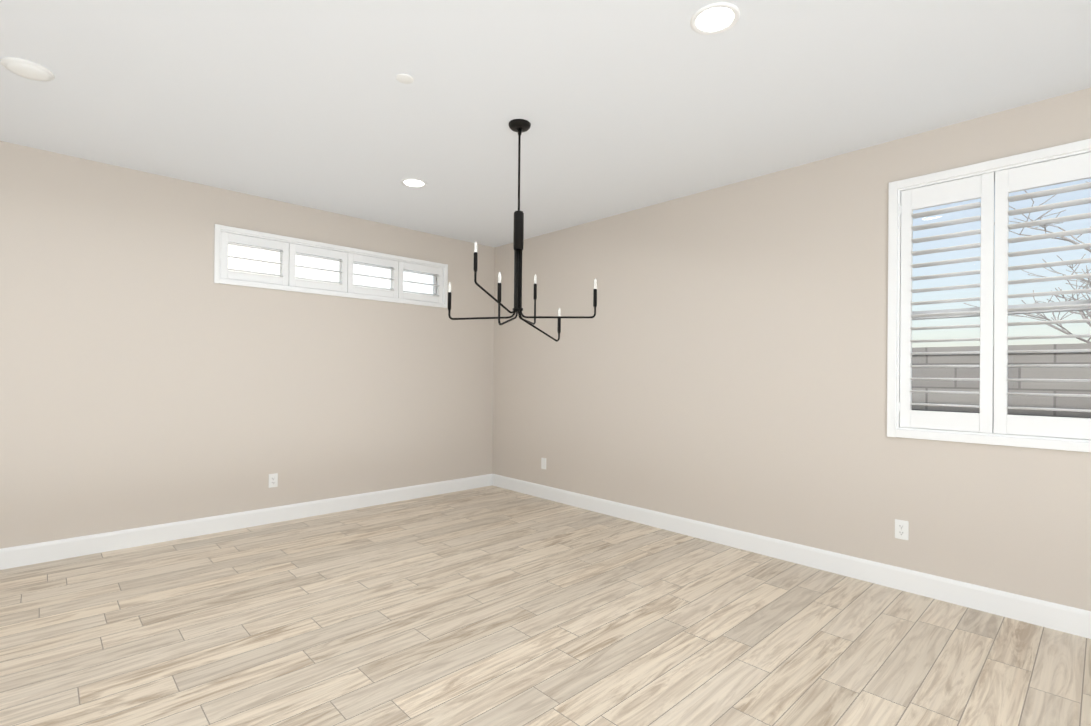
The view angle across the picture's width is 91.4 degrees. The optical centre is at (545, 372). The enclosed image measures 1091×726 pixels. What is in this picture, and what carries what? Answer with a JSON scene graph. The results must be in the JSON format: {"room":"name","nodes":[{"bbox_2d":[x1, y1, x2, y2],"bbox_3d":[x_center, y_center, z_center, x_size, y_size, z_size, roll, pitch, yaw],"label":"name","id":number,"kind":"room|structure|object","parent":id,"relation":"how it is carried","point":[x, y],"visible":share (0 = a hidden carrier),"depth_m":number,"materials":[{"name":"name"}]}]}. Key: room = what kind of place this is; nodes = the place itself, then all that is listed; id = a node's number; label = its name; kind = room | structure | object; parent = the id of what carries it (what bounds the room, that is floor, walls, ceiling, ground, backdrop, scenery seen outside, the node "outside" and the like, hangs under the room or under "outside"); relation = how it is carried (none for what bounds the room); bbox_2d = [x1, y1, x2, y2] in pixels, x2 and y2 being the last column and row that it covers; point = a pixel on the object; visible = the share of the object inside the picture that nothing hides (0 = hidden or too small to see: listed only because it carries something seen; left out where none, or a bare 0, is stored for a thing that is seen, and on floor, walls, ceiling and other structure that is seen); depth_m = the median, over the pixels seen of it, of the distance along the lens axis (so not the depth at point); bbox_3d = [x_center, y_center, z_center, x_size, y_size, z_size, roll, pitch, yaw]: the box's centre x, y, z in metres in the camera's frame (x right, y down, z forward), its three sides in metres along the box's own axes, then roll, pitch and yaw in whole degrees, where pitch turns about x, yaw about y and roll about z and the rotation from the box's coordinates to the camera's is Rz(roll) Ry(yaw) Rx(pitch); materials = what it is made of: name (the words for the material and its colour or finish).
{"room":"empty dining room","nodes":[
{"label":"empty dining room","id":0,"kind":"room"},
{"bbox_2d":[0,141,494,548],"bbox_3d":[-3.048,-0.102,3.931,6.600,2.740,0.160,1,0,-43],"label":"wall","id":1,"kind":"structure","parent":0,"point":[152,373],"depth_m":4.12,"materials":[{"name":"beige paint"}]},
{"bbox_2d":[0,474,492,569],"bbox_3d":[-3.000,1.202,3.862,6.600,0.132,0.015,1,0,-43],"label":"baseboard","id":2,"kind":"structure","parent":1,"relation":"attached to","point":[28,554],"depth_m":4.20,"materials":[{"name":"white"}]},
{"bbox_2d":[269,473,277,487],"bbox_3d":[-2.311,0.919,4.519,0.070,0.115,0.008,1,0,-43],"label":"electrical outlet","id":3,"kind":"object","parent":1,"relation":"attached to","point":[273,480],"visible":1,"depth_m":4.52,"materials":[{"name":"white plastic"}]},
{"bbox_2d":[214,224,447,307],"bbox_3d":[-1.882,-0.929,5.003,2.160,0.465,0.183,1,0,-43],"label":"window","id":4,"kind":"structure","parent":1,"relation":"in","point":[290,248],"depth_m":4.80,"materials":[{"name":"white wood"}]},
{"bbox_2d":[0,485,1090,725],"bbox_3d":[-0.392,1.342,1.110,6.920,0.120,7.920,1,0,-43],"label":"floor","id":5,"kind":"structure","parent":0,"point":[492,605],"depth_m":2.60,"materials":[{"name":"brown wood"}]},
{"bbox_2d":[0,0,1090,246],"bbox_3d":[-0.364,-1.533,1.121,6.920,0.150,7.920,1,0,-43],"label":"ceiling","id":6,"kind":"structure","parent":0,"point":[622,106],"depth_m":2.74,"materials":[{"name":"white paint"}]},
{"bbox_2d":[1,57,54,80],"bbox_3d":[-2.508,-1.456,2.582,0.188,0.034,0.188,1,0,-43],"label":"recessed light","id":7,"kind":"object","parent":6,"relation":"attached to","point":[24,68],"visible":1,"depth_m":2.55,"materials":[{"name":"white plastic"}]},
{"bbox_2d":[396,74,413,83],"bbox_3d":[-0.697,-1.452,2.636,0.086,0.006,0.086,1,0,-43],"label":"sprinkler","id":8,"kind":"object","parent":6,"relation":"attached to","point":[405,78],"visible":1,"depth_m":2.63,"materials":[{"name":"white"}]},
{"bbox_2d":[401,178,426,187],"bbox_3d":[-1.008,-1.449,4.081,0.194,0.006,0.194,1,0,-43],"label":"recessed light","id":9,"kind":"object","parent":6,"relation":"in","point":[414,182],"visible":0.98,"depth_m":4.07,"materials":[{"name":"white plastic"}]},
{"bbox_2d":[448,119,596,341],"bbox_3d":[-0.106,-0.822,3.069,0.732,1.251,0.640,1,0,-43],"label":"chandelier","id":10,"kind":"object","parent":6,"relation":"hanging from","point":[519,126],"visible":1,"depth_m":3.08,"materials":[{"name":"black metal"}]},
{"bbox_2d":[690,2,739,34],"bbox_3d":[0.691,-1.440,2.175,0.194,0.006,0.194,1,0,-43],"label":"recessed light","id":11,"kind":"object","parent":6,"relation":"in","point":[715,18],"visible":1,"depth_m":2.17,"materials":[{"name":"white plastic"}]},
{"bbox_2d":[493,88,1090,610],"bbox_3d":[2.075,-0.055,3.441,0.160,2.740,7.600,1,0,-43],"label":"wall","id":12,"kind":"structure","parent":0,"point":[719,358],"depth_m":3.78,"materials":[{"name":"beige paint"}]},
{"bbox_2d":[541,458,545,468],"bbox_3d":[-0.019,0.945,5.513,0.008,0.115,0.070,1,0,-43],"label":"outlet","id":13,"kind":"object","parent":12,"relation":"attached to","point":[543,463],"visible":1,"depth_m":5.51,"materials":[{"name":"white plastic"}]},
{"bbox_2d":[492,474,1090,638],"bbox_3d":[2.004,1.248,3.370,0.015,0.132,7.585,1,0,-43],"label":"baseboard","id":14,"kind":"structure","parent":12,"relation":"attached to","point":[1060,617],"depth_m":3.42,"materials":[{"name":"white"}]},
{"bbox_2d":[895,519,908,539],"bbox_3d":[2.154,0.953,3.221,0.008,0.115,0.070,1,0,-43],"label":"electrical outlet","id":15,"kind":"object","parent":12,"relation":"attached to","point":[902,529],"visible":1,"depth_m":3.22,"materials":[{"name":"white plastic"}]},
{"bbox_2d":[887,138,1090,452],"bbox_3d":[2.504,-0.383,2.965,0.178,1.560,1.000,1,0,-43],"label":"window shutter","id":16,"kind":"object","parent":12,"relation":"attached to","point":[992,183],"visible":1,"depth_m":2.94,"materials":[{"name":"white wood"}]},
{"label":"outside","id":17,"kind":"structure","parent":0,"visible":0},
{"bbox_3d":[1.665,1.553,1.408,70.000,0.100,70.000,1,0,-43],"label":"ground","id":18,"kind":"structure","parent":17,"visible":0},
{"bbox_2d":[912,343,1090,421],"bbox_3d":[2.802,0.682,5.236,0.240,1.795,22.000,1,0,-43],"label":"fence","id":19,"kind":"object","parent":18,"relation":"on","point":[1033,387],"depth_m":4.16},
{"bbox_2d":[964,190,1090,342],"bbox_3d":[9.244,-0.969,8.410,4.324,5.254,4.098,1,0,-43],"label":"tree","id":20,"kind":"object","parent":18,"relation":"on","point":[1081,313],"depth_m":8.90,"materials":[{"name":"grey plant"}]}
]}

